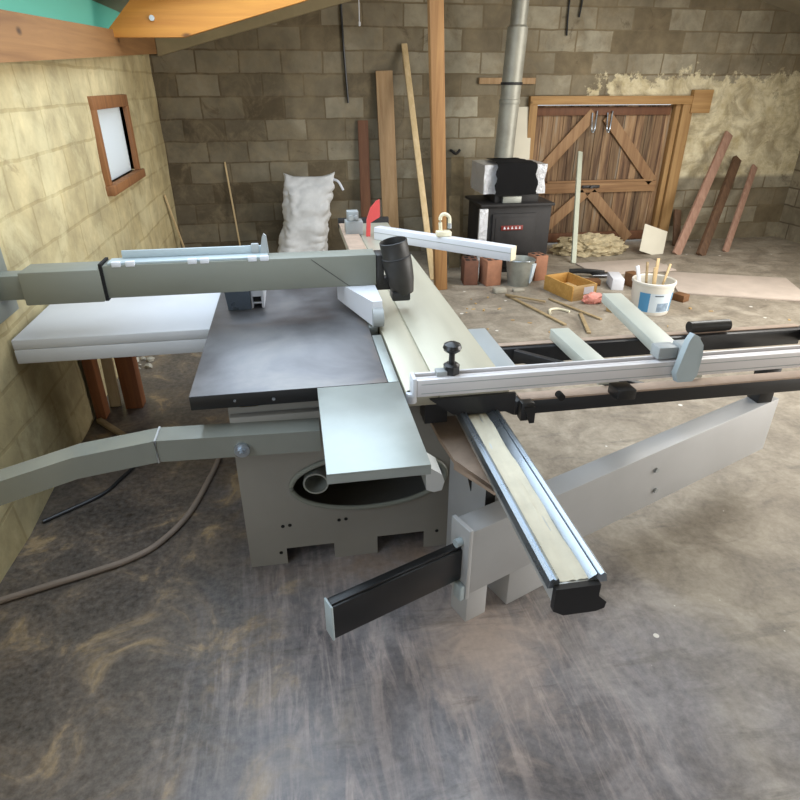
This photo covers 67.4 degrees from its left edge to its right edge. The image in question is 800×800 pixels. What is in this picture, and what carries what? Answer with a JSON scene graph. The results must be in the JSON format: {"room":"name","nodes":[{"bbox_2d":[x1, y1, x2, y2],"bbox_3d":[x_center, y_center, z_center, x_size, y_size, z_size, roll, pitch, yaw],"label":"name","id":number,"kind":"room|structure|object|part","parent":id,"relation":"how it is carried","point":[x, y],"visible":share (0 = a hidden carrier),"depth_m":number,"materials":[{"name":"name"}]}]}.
{"room":"woodworking shop","nodes":[
{"label":"woodworking shop","id":0,"kind":"room"},
{"bbox_2d":[0,54,180,582],"bbox_3d":[-1.854,-0.456,2.267,0.193,2.500,10.200,-5,28,-9],"label":"wall","id":1,"kind":"structure","parent":0,"point":[56,207],"depth_m":3.47,"materials":[{"name":"beige brick"}]},
{"bbox_2d":[0,0,119,28],"bbox_3d":[-2.291,-2.675,4.169,0.006,0.340,4.100,-5,28,-9],"label":"window","id":2,"kind":"structure","parent":1,"relation":"in","point":[87,12],"depth_m":4.14,"materials":[{"name":"teal glass"}]},
{"bbox_2d":[0,9,156,62],"bbox_3d":[-2.203,-2.599,4.392,0.075,0.360,4.390,-5,28,-9],"label":"wooden beam","id":3,"kind":"structure","parent":1,"relation":"attached to","point":[23,37],"depth_m":3.45,"materials":[{"name":"brown wood"}]},
{"bbox_2d":[87,94,145,195],"bbox_3d":[-2.316,-2.077,4.827,0.180,0.670,1.130,-5,28,-9],"label":"window","id":4,"kind":"structure","parent":1,"relation":"in","point":[112,148],"depth_m":4.84,"materials":[{"name":"brown wood"}]},
{"bbox_3d":[-2.323,-2.070,4.830,0.006,0.515,0.930,-5,28,-9],"label":"pane","id":5,"kind":"part","parent":4,"relation":"part of","materials":[{"name":"white glass"}]},
{"bbox_3d":[-2.316,-1.811,4.967,0.180,0.070,1.130,-5,28,-9],"label":"sill","id":6,"kind":"part","parent":4,"relation":"part of","materials":[{"name":"brown wood"}]},
{"bbox_2d":[109,0,307,37],"bbox_3d":[-0.332,-3.566,4.681,4.030,1.306,0.090,-5,28,-9],"label":"roof beam","id":7,"kind":"structure","parent":1,"relation":"attached to","point":[138,18],"depth_m":4.69,"materials":[{"name":"orange wood"}]},
{"bbox_2d":[0,236,799,799],"bbox_3d":[2.206,0.394,3.498,8.670,0.150,10.800,-5,28,-9],"label":"floor","id":8,"kind":"structure","parent":0,"point":[185,669],"depth_m":2.30,"materials":[{"name":"concrete"}]},
{"bbox_2d":[42,467,135,523],"bbox_3d":[-1.581,0.481,3.149,0.090,0.019,0.591,13,31,24],"label":"cable","id":9,"kind":"object","parent":8,"relation":"on","point":[129,470],"visible":0.86,"depth_m":3.07,"materials":[{"name":"black rubber"}]},
{"bbox_2d":[0,458,220,603],"bbox_3d":[-1.167,0.539,3.030,0.350,0.027,1.573,13,30,23],"label":"cable","id":10,"kind":"object","parent":8,"relation":"on","point":[171,532],"visible":0.78,"depth_m":2.67,"materials":[{"name":"grey rubber"}]},
{"bbox_2d":[100,358,121,406],"bbox_3d":[-1.905,-0.327,3.872,0.070,0.782,0.121,-5,28,-9],"label":"plank","id":11,"kind":"object","parent":8,"relation":"on","point":[108,367],"visible":0.44,"depth_m":3.94,"materials":[{"name":"brown wood"}]},
{"bbox_2d":[96,418,126,435],"bbox_3d":[-1.723,0.200,3.680,0.503,0.022,0.035,21,34,34],"label":"baton","id":12,"kind":"object","parent":8,"relation":"on","point":[101,421],"visible":0.56,"depth_m":3.72,"materials":[{"name":"brown wood"}]},
{"bbox_2d":[11,293,219,418],"bbox_3d":[-1.455,-0.187,3.529,0.914,0.850,1.100,-5,28,-9],"label":"side table","id":13,"kind":"object","parent":8,"relation":"on","point":[123,329],"visible":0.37,"depth_m":2.98,"materials":[{"name":"white paint"}]},
{"bbox_3d":[-1.919,-0.250,3.703,0.060,0.800,0.100,-5,28,-9],"label":"leg","id":14,"kind":"part","parent":13,"relation":"part of","materials":[{"name":"brown wood"}]},
{"bbox_3d":[-1.767,-0.319,3.834,0.110,0.800,0.100,-5,28,-9],"label":"leg","id":15,"kind":"part","parent":13,"relation":"part of","materials":[{"name":"brown wood"}]},
{"bbox_2d":[136,357,154,368],"bbox_3d":[-2.095,-0.584,5.158,0.250,0.037,1.529,-5,28,-9],"label":"rubble","id":16,"kind":"object","parent":8,"relation":"on","point":[149,359],"visible":0.13,"depth_m":4.64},
{"bbox_2d":[164,194,184,247],"bbox_3d":[-2.511,-1.906,6.793,0.019,0.875,0.484,-1,28,-1],"label":"corner lath","id":17,"kind":"object","parent":8,"relation":"on","point":[166,199],"visible":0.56,"depth_m":6.66,"materials":[{"name":"brown wood"}]},
{"bbox_2d":[224,162,240,245],"bbox_3d":[-1.957,-2.204,7.081,0.022,1.122,0.182,-21,34,-34],"label":"cane","id":18,"kind":"object","parent":8,"relation":"on","point":[224,162],"visible":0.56,"depth_m":7.03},
{"bbox_2d":[277,172,343,252],"bbox_3d":[-1.061,-2.107,6.993,0.838,1.029,0.548,-5,28,-9],"label":"woven sack","id":19,"kind":"object","parent":8,"relation":"on","point":[306,212],"visible":0.88,"depth_m":6.78,"materials":[{"name":"white fabric"}]},
{"bbox_2d":[357,120,370,216],"bbox_3d":[-0.418,-2.508,7.208,0.120,1.542,0.164,-5,28,-9],"label":"board","id":20,"kind":"object","parent":8,"relation":"on","point":[363,138],"visible":0.56,"depth_m":7.09,"materials":[{"name":"brown wood"}]},
{"bbox_2d":[375,70,398,227],"bbox_3d":[-0.138,-2.728,7.089,0.240,2.048,0.239,-5,28,-9],"label":"board","id":21,"kind":"object","parent":8,"relation":"on","point":[384,79],"visible":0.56,"depth_m":6.97,"materials":[{"name":"brown wood"}]},
{"bbox_2d":[0,210,781,640],"bbox_3d":[0.347,-0.203,3.323,3.204,1.070,3.672,8,29,15],"label":"saw","id":22,"kind":"object","parent":8,"relation":"on","point":[328,438],"visible":0.91,"depth_m":2.37,"materials":[{"name":"grey paint"}]},
{"bbox_2d":[107,233,268,266],"bbox_3d":[-0.974,-0.693,2.770,0.715,0.108,0.102,-5,28,-9],"label":"cable tray","id":23,"kind":"object","parent":22,"relation":"on","point":[254,254],"depth_m":2.79,"materials":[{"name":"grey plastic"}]},
{"bbox_2d":[0,233,413,326],"bbox_3d":[-0.891,-0.609,2.891,1.905,0.370,0.795,-5,28,-9],"label":"guard","id":24,"kind":"object","parent":22,"relation":"attached to","point":[358,275],"visible":1,"depth_m":2.79,"materials":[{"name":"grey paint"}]},
{"bbox_3d":[-0.738,-0.610,2.872,1.242,0.150,0.120,-5,28,-9],"label":"guard arm","id":25,"kind":"part","parent":24,"relation":"part of","materials":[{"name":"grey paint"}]},
{"bbox_3d":[-0.105,-0.658,2.969,0.038,0.145,0.110,-5,28,-9],"label":"arm","id":26,"kind":"part","parent":24,"relation":"part of"},
{"bbox_2d":[224,290,265,310],"bbox_3d":[-0.811,-0.599,3.178,0.187,0.104,0.430,-5,28,-9],"label":"fence","id":27,"kind":"object","parent":22,"relation":"on","point":[245,300],"visible":0.38,"depth_m":3.00,"materials":[{"name":"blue metal"}]},
{"bbox_3d":[-0.355,-1.211,4.446,0.120,0.010,0.950,-5,28,-9],"label":"outfeed plate","id":28,"kind":"part","parent":22,"relation":"part of","materials":[{"name":"beige wood"}]},
{"bbox_2d":[337,285,381,324],"bbox_3d":[-0.231,-0.562,3.069,0.178,0.118,0.750,-5,28,-9],"label":"hood","id":29,"kind":"object","parent":22,"relation":"attached to","point":[362,299],"depth_m":2.85,"materials":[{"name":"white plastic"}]},
{"bbox_2d":[366,200,379,236],"bbox_3d":[-0.201,-1.343,4.429,0.105,0.260,0.030,-5,28,-9],"label":"shoe","id":30,"kind":"object","parent":22,"relation":"on","point":[374,211],"visible":1,"depth_m":4.41,"materials":[{"name":"red plastic"}]},
{"bbox_3d":[-0.108,0.089,2.020,0.310,0.035,0.570,-5,28,-9],"label":"extension plate","id":31,"kind":"part","parent":22,"relation":"part of","materials":[{"name":"metal"}]},
{"bbox_2d":[374,212,516,260],"bbox_3d":[0.280,-1.151,4.077,1.090,0.246,0.108,18,33,30],"label":"fence","id":32,"kind":"object","parent":22,"relation":"on","point":[443,240],"visible":1,"depth_m":4.04,"materials":[{"name":"white metal"}]},
{"bbox_3d":[0.270,0.013,2.293,0.335,0.095,0.070,-5,28,-9],"label":"plate","id":33,"kind":"part","parent":22,"relation":"part of","materials":[{"name":"black paint"}]},
{"bbox_3d":[0.121,-0.397,3.247,0.104,0.085,3.910,-5,28,-9],"label":"guide rail","id":34,"kind":"part","parent":22,"relation":"part of","materials":[{"name":"metal"}]},
{"bbox_2d":[409,332,799,396],"bbox_3d":[1.092,-0.183,2.300,2.132,0.195,0.114,-5,28,-9],"label":"fence","id":35,"kind":"object","parent":22,"relation":"on","point":[685,359],"visible":1,"depth_m":2.26,"materials":[{"name":"metal"}]},
{"bbox_3d":[0.187,-0.135,2.177,0.022,0.095,0.022,-5,28,-9],"label":"knob stem","id":36,"kind":"part","parent":35,"relation":"part of","materials":[{"name":"black plastic"}]},
{"bbox_3d":[0.187,-0.190,2.148,0.068,0.040,0.068,-5,28,-9],"label":"clamp knob","id":37,"kind":"part","parent":35,"relation":"part of","materials":[{"name":"black plastic"}]},
{"bbox_2d":[498,293,799,422],"bbox_3d":[1.211,-0.273,2.848,1.720,0.145,1.122,-5,28,-9],"label":"table","id":38,"kind":"object","parent":22,"relation":"attached to","point":[564,344],"visible":0.76,"depth_m":2.68,"materials":[{"name":"black paint"}]},
{"bbox_3d":[0.795,-0.201,2.620,0.090,0.051,0.510,-5,28,-9],"label":"cross arm","id":39,"kind":"part","parent":38,"relation":"part of"},
{"bbox_3d":[1.177,-0.340,2.885,0.105,0.050,0.981,-1,28,-1],"label":"cross arm","id":40,"kind":"part","parent":38,"relation":"part of"},
{"bbox_3d":[1.805,-0.108,2.964,0.080,0.235,0.100,-5,28,-9],"label":"upright roller post","id":41,"kind":"part","parent":22,"relation":"part of","materials":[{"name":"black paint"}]},
{"bbox_2d":[401,43,433,279],"bbox_3d":[0.205,-2.627,6.618,0.067,2.314,1.283,-7,28,-13],"label":"thin lath","id":42,"kind":"object","parent":8,"relation":"on","point":[404,46],"visible":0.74,"depth_m":6.60,"materials":[{"name":"beige wood"}]},
{"bbox_2d":[427,0,446,289],"bbox_3d":[0.350,-2.554,5.579,0.279,3.141,0.100,-5,28,-9],"label":"timber post","id":43,"kind":"object","parent":8,"relation":"on","point":[435,8],"visible":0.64,"depth_m":5.54,"materials":[{"name":"brown wood"}]},
{"bbox_2d":[449,196,459,267],"bbox_3d":[0.630,-1.944,6.950,0.150,0.785,0.211,-5,28,-9],"label":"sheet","id":44,"kind":"object","parent":8,"relation":"on","point":[454,201],"visible":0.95,"depth_m":6.92,"materials":[{"name":"brown wood"}]},
{"bbox_2d":[451,156,463,258],"bbox_3d":[0.685,-2.293,7.207,0.150,1.161,0.160,-5,28,-9],"label":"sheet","id":45,"kind":"object","parent":8,"relation":"on","point":[457,163],"visible":0.49,"depth_m":7.09,"materials":[{"name":"brown wood"}]},
{"bbox_2d":[461,256,478,284],"bbox_3d":[0.748,-1.393,6.460,0.150,0.261,0.220,-2,28,-3],"label":"block","id":46,"kind":"object","parent":8,"relation":"on","point":[469,264],"visible":1,"depth_m":6.37,"materials":[{"name":"red brick"}]},
{"bbox_2d":[479,257,501,285],"bbox_3d":[0.967,-1.382,6.428,0.170,0.271,0.200,-8,29,-16],"label":"block","id":47,"kind":"object","parent":8,"relation":"on","point":[490,269],"visible":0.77,"depth_m":6.36,"materials":[{"name":"orange brick"}]},
{"bbox_2d":[492,287,506,293],"bbox_3d":[1.027,-1.133,6.192,0.130,0.050,0.100,-5,28,-9],"label":"lump","id":48,"kind":"object","parent":8,"relation":"on","point":[497,290],"visible":1,"depth_m":6.15,"materials":[{"name":"grey stone"}]},
{"bbox_2d":[465,159,554,274],"bbox_3d":[1.223,-2.107,6.853,0.855,1.161,0.680,-5,28,-9],"label":"stove","id":49,"kind":"object","parent":8,"relation":"on","point":[522,221],"visible":0.66,"depth_m":6.59,"materials":[{"name":"metal"}]},
{"bbox_3d":[0.902,-1.736,6.619,0.095,0.720,0.040,-5,28,-9],"label":"heat panel","id":50,"kind":"part","parent":49,"relation":"part of","materials":[{"name":"silver metal"}]},
{"bbox_2d":[494,0,528,157],"bbox_3d":[1.188,-3.696,6.172,0.279,2.228,0.232,-5,28,-9],"label":"flue pipe","id":51,"kind":"object","parent":49,"relation":"attached to","point":[517,31],"visible":1,"depth_m":6.26,"materials":[{"name":"metal"}]},
{"bbox_2d":[486,157,537,195],"bbox_3d":[1.202,-2.478,6.620,0.488,0.333,0.534,-5,28,-9],"label":"cloth","id":52,"kind":"object","parent":49,"relation":"on","point":[515,176],"visible":0.95,"depth_m":6.39,"materials":[{"name":"black fabric"}]},
{"bbox_3d":[1.216,-2.184,6.536,0.210,0.068,0.040,-5,28,-9],"label":"grey plate","id":53,"kind":"part","parent":49,"relation":"part of","materials":[{"name":"metal"}]},
{"bbox_3d":[1.252,-1.823,6.657,0.500,0.480,0.032,-5,28,-9],"label":"stove door","id":54,"kind":"part","parent":49,"relation":"part of","materials":[{"name":"metal"}]},
{"bbox_2d":[512,288,524,291],"bbox_3d":[1.228,-1.143,6.231,0.120,0.030,0.070,-5,28,-9],"label":"lump","id":55,"kind":"object","parent":8,"relation":"on","point":[513,289],"visible":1,"depth_m":6.20,"materials":[{"name":"grey stone"}]},
{"bbox_2d":[506,255,535,286],"bbox_3d":[1.276,-1.375,6.397,0.314,0.288,0.317,-5,28,-9],"label":"bucket","id":56,"kind":"object","parent":8,"relation":"on","point":[520,271],"visible":0.91,"depth_m":6.31,"materials":[{"name":"metal"}]},
{"bbox_2d":[513,107,530,158],"bbox_3d":[1.472,-2.711,7.455,0.260,1.672,0.174,-5,28,-9],"label":"board","id":57,"kind":"object","parent":8,"relation":"on","point":[522,143],"visible":0.24,"depth_m":7.26,"materials":[{"name":"beige wood"}]},
{"bbox_2d":[507,296,566,325],"bbox_3d":[1.276,-0.871,5.724,0.032,0.016,0.951,-12,30,-21],"label":"stick","id":58,"kind":"object","parent":8,"relation":"on","point":[512,298],"visible":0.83,"depth_m":5.66,"materials":[{"name":"beige wood"}]},
{"bbox_2d":[505,294,544,302],"bbox_3d":[1.237,-1.010,5.942,0.418,0.016,0.022,16,32,28],"label":"stick","id":59,"kind":"object","parent":58,"relation":"on","point":[510,295],"visible":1,"depth_m":5.93,"materials":[{"name":"beige wood"}]},
{"bbox_2d":[528,252,547,280],"bbox_3d":[1.504,-1.467,6.590,0.150,0.271,0.180,-10,29,-19],"label":"block","id":60,"kind":"object","parent":8,"relation":"on","point":[541,261],"visible":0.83,"depth_m":6.52,"materials":[{"name":"orange brick"}]},
{"bbox_2d":[548,308,569,314],"bbox_3d":[1.489,-0.844,5.668,0.221,0.024,0.133,-5,28,-9],"label":"strip","id":61,"kind":"object","parent":8,"relation":"on","point":[550,309],"visible":1,"depth_m":5.67,"materials":[{"name":"beige plastic"}]},
{"bbox_2d":[544,272,596,301],"bbox_3d":[1.738,-1.163,6.141,0.300,0.150,0.462,-12,30,-21],"label":"wooden crate","id":62,"kind":"object","parent":8,"relation":"on","point":[556,284],"visible":0.91,"depth_m":6.08,"materials":[{"name":"yellow wood"}]},
{"bbox_2d":[548,298,601,319],"bbox_3d":[1.661,-0.873,5.729,0.028,0.016,0.684,-15,31,-26],"label":"stick","id":63,"kind":"object","parent":8,"relation":"on","point":[550,299],"visible":1,"depth_m":5.70,"materials":[{"name":"beige wood"}]},
{"bbox_2d":[571,151,582,262],"bbox_3d":[2.152,-2.350,7.305,0.064,1.194,0.862,4,28,8],"label":"batten","id":64,"kind":"object","parent":8,"relation":"on","point":[579,153],"visible":1,"depth_m":7.29,"materials":[{"name":"white wood"}]},
{"bbox_2d":[578,313,590,333],"bbox_3d":[1.656,-0.694,5.387,0.034,0.016,0.500,3,28,6],"label":"stick","id":65,"kind":"object","parent":8,"relation":"on","point":[581,316],"visible":1,"depth_m":5.35,"materials":[{"name":"beige wood"}]},
{"bbox_2d":[549,232,628,257],"bbox_3d":[2.418,-1.994,7.617,1.071,0.248,0.505,-5,28,-9],"label":"mineral wool","id":66,"kind":"object","parent":8,"relation":"on","point":[589,244],"visible":0.9,"depth_m":7.49,"materials":[{"name":"beige fabric"}]},
{"bbox_2d":[581,292,601,303],"bbox_3d":[1.890,-1.008,5.880,0.230,0.117,0.118,-5,28,-9],"label":"paper packet","id":67,"kind":"object","parent":8,"relation":"on","point":[592,297],"visible":0.95,"depth_m":5.84,"materials":[{"name":"pink paper"}]},
{"bbox_2d":[585,278,600,285],"bbox_3d":[1.999,-1.267,6.436,0.280,0.060,0.100,-1,28,-2],"label":"brown offcut","id":68,"kind":"object","parent":8,"relation":"on","point":[596,280],"visible":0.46,"depth_m":6.40,"materials":[{"name":"brown wood"}]},
{"bbox_2d":[606,272,624,289],"bbox_3d":[2.284,-1.264,6.366,0.120,0.120,0.280,3,28,6],"label":"white offcut","id":69,"kind":"object","parent":8,"relation":"on","point":[615,280],"visible":1,"depth_m":6.27,"materials":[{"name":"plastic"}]},
{"bbox_2d":[576,258,675,274],"bbox_3d":[2.644,-1.563,7.046,1.000,0.015,0.520,-6,28,-11],"label":"sheet","id":70,"kind":"object","parent":8,"relation":"on","point":[621,266],"visible":0.79,"depth_m":7.07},
{"bbox_2d":[569,268,607,275],"bbox_3d":[2.142,-1.423,6.674,0.510,0.068,0.110,2,28,3],"label":"trowel","id":71,"kind":"object","parent":70,"relation":"on","point":[594,272],"visible":0.94,"depth_m":6.66,"materials":[{"name":"black metal"}]},
{"bbox_2d":[465,297,790,332],"bbox_3d":[2.041,-0.769,5.539,3.292,0.012,1.323,1,28,2],"label":"debris","id":72,"kind":"object","parent":8,"relation":"on","point":[487,297],"visible":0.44,"depth_m":5.68,"materials":[{"name":"brown wood"}]},
{"bbox_2d":[624,271,640,287],"bbox_3d":[2.491,-1.271,6.357,0.110,0.140,0.220,-9,29,-17],"label":"brown offcut","id":73,"kind":"object","parent":8,"relation":"on","point":[628,276],"visible":0.42,"depth_m":6.37,"materials":[{"name":"brown wood"}]},
{"bbox_2d":[639,224,666,254],"bbox_3d":[3.206,-2.010,7.590,0.432,0.412,0.159,-5,28,-9],"label":"board","id":74,"kind":"object","parent":8,"relation":"on","point":[653,240],"visible":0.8,"depth_m":7.58,"materials":[{"name":"beige wood"}]},
{"bbox_2d":[630,273,676,315],"bbox_3d":[2.365,-0.989,5.643,0.392,0.305,0.392,-5,28,-9],"label":"plastic tub","id":75,"kind":"object","parent":8,"relation":"on","point":[651,299],"visible":0.87,"depth_m":5.53,"materials":[{"name":"white plastic"}]},
{"bbox_2d":[635,265,640,281],"bbox_3d":[2.243,-1.058,5.608,0.154,0.409,0.016,-1,28,-1],"label":"stick","id":76,"kind":"object","parent":75,"relation":"in","point":[638,274],"visible":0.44,"depth_m":5.54,"materials":[{"name":"white plastic"}]},
{"bbox_2d":[645,262,648,282],"bbox_3d":[2.316,-1.089,5.648,0.023,0.419,0.073,-24,36,-38],"label":"stick","id":77,"kind":"object","parent":75,"relation":"in","point":[647,263],"visible":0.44,"depth_m":5.60,"materials":[{"name":"beige wood"}]},
{"bbox_2d":[652,267,657,284],"bbox_3d":[2.354,-1.040,5.573,0.097,0.405,0.024,-18,32,-30],"label":"stick","id":78,"kind":"object","parent":75,"relation":"in","point":[655,269],"visible":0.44,"depth_m":5.50,"materials":[{"name":"beige wood"}]},
{"bbox_2d":[655,258,659,279],"bbox_3d":[2.390,-1.102,5.637,0.036,0.453,0.048,-5,28,-9],"label":"stick","id":79,"kind":"object","parent":75,"relation":"in","point":[657,259],"visible":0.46,"depth_m":5.56,"materials":[{"name":"beige wood"}]},
{"bbox_3d":[2.401,-0.891,5.517,0.232,0.180,0.049,-6,28,-12],"label":"label panel","id":80,"kind":"part","parent":75,"relation":"part of","materials":[{"name":"white paper"}]},
{"bbox_2d":[656,303,667,311],"bbox_3d":[2.415,-0.852,5.527,0.118,0.080,0.014,-8,29,-15],"label":"label","id":81,"kind":"object","parent":75,"relation":"attached to","point":[660,307],"depth_m":5.52,"materials":[{"name":"paper"}]},
{"bbox_2d":[661,264,671,284],"bbox_3d":[2.449,-1.065,5.602,0.091,0.420,0.014,-1,28,-3],"label":"stick","id":82,"kind":"object","parent":75,"relation":"in","point":[669,266],"visible":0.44,"depth_m":5.55,"materials":[{"name":"beige wood"}]},
{"bbox_2d":[672,209,680,245],"bbox_3d":[3.697,-2.299,8.014,0.101,0.449,0.311,4,28,7],"label":"plank","id":83,"kind":"object","parent":8,"relation":"on","point":[677,213],"visible":0.75,"depth_m":8.00,"materials":[{"name":"brown wood"}]},
{"bbox_2d":[672,291,689,302],"bbox_3d":[2.791,-1.023,5.960,0.100,0.070,0.120,-18,33,-30],"label":"wood offcut","id":84,"kind":"object","parent":8,"relation":"on","point":[679,296],"visible":1,"depth_m":5.93,"materials":[{"name":"brown wood"}]},
{"bbox_2d":[672,131,732,254],"bbox_3d":[3.851,-2.624,7.633,0.090,1.419,1.163,23,35,36],"label":"plank","id":85,"kind":"object","parent":8,"relation":"on","point":[708,180],"visible":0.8,"depth_m":7.61,"materials":[{"name":"brown wood"}]},
{"bbox_2d":[696,155,740,255],"bbox_3d":[4.088,-2.482,7.685,0.106,1.135,1.151,18,33,31],"label":"plank","id":86,"kind":"object","parent":8,"relation":"on","point":[730,176],"visible":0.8,"depth_m":7.66,"materials":[{"name":"brown wood"}]},
{"bbox_2d":[665,271,799,300],"bbox_3d":[3.551,-1.216,6.380,1.250,0.020,0.800,6,28,11],"label":"sheet","id":87,"kind":"object","parent":8,"relation":"on","point":[738,286],"visible":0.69,"depth_m":6.32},
{"bbox_2d":[722,164,757,251],"bbox_3d":[4.436,-2.498,7.824,0.075,1.006,0.965,18,32,30],"label":"plank","id":88,"kind":"object","parent":8,"relation":"on","point":[753,169],"visible":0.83,"depth_m":7.80,"materials":[{"name":"brown wood"}]},
{"bbox_2d":[93,0,799,15],"bbox_3d":[2.206,-2.345,2.059,8.670,1.193,10.800,-5,28,-9],"label":"ceiling","id":89,"kind":"structure","parent":0,"point":[793,6],"depth_m":6.85,"materials":[{"name":"brown wood"}]},
{"bbox_2d":[358,0,360,25],"bbox_3d":[-0.422,-4.162,6.098,0.024,0.620,0.023,-5,28,-9],"label":"pull cord","id":90,"kind":"object","parent":89,"relation":"hanging from","point":[359,22],"visible":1,"depth_m":6.21,"materials":[{"name":"white plastic"}]},
{"bbox_2d":[149,0,799,252],"bbox_3d":[1.328,-3.624,7.188,8.570,3.536,0.220,-5,28,-9],"label":"wall","id":91,"kind":"structure","parent":0,"point":[268,102],"depth_m":7.00,"materials":[{"name":"concrete"}]},
{"bbox_2d":[155,0,352,56],"bbox_3d":[-0.584,-4.353,6.250,3.935,1.368,0.095,-5,28,-9],"label":"trim","id":92,"kind":"structure","parent":91,"relation":"attached to","point":[164,46],"depth_m":6.24,"materials":[{"name":"brown wood"}]},
{"bbox_2d":[340,4,348,102],"bbox_3d":[-0.607,-3.802,6.575,0.064,0.981,0.029,-5,28,-9],"label":"hanging cable","id":93,"kind":"object","parent":91,"relation":"hanging from","point":[341,12],"visible":0.96,"depth_m":6.56,"materials":[{"name":"black paint"}]},
{"bbox_2d":[449,149,460,154],"bbox_3d":[0.659,-2.983,7.213,0.140,0.068,0.072,6,28,11],"label":"wall hook","id":94,"kind":"object","parent":91,"relation":"attached to","point":[450,150],"visible":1,"depth_m":7.20,"materials":[{"name":"metal"}]},
{"bbox_2d":[478,78,535,83],"bbox_3d":[1.246,-3.711,6.978,0.680,0.065,0.040,-5,28,-9],"label":"batten","id":95,"kind":"object","parent":91,"relation":"attached to","point":[481,80],"visible":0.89,"depth_m":6.94,"materials":[{"name":"brown wood"}]},
{"bbox_2d":[566,0,569,35],"bbox_3d":[1.901,-4.413,6.738,0.031,0.551,0.025,-5,28,-9],"label":"cable","id":96,"kind":"object","parent":91,"relation":"attached to","point":[569,0],"visible":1,"depth_m":6.78,"materials":[{"name":"black paint"}]},
{"bbox_2d":[578,0,582,16],"bbox_3d":[2.038,-4.503,6.717,0.036,0.371,0.025,-5,28,-9],"label":"cable","id":97,"kind":"object","parent":91,"relation":"attached to","point":[581,0],"visible":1,"depth_m":6.76,"materials":[{"name":"black paint"}]},
{"bbox_2d":[527,90,713,242],"bbox_3d":[2.686,-2.937,7.691,2.350,1.850,0.170,-5,28,-9],"label":"door","id":98,"kind":"structure","parent":91,"relation":"in","point":[632,158],"depth_m":7.65,"materials":[{"name":"brown wood"}]},
{"bbox_3d":[1.581,-2.766,7.538,0.100,1.690,0.080,-5,28,-9],"label":"frame","id":99,"kind":"part","parent":98,"relation":"part of","materials":[{"name":"brown wood"}]},
{"bbox_3d":[2.546,-2.892,7.768,1.874,1.660,0.030,-5,28,-9],"label":"plank panel","id":100,"kind":"part","parent":98,"relation":"part of","materials":[{"name":"brown wood"}]},
{"bbox_3d":[3.525,-2.930,7.850,0.210,1.690,0.120,-5,28,-9],"label":"frame","id":101,"kind":"part","parent":98,"relation":"part of","materials":[{"name":"brown wood"}]},
{"bbox_2d":[775,151,799,243],"bbox_3d":[6.291,-1.103,3.500,0.220,2.500,10.200,-5,28,-9],"label":"wall","id":102,"kind":"structure","parent":0,"point":[788,228],"depth_m":8.18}
]}

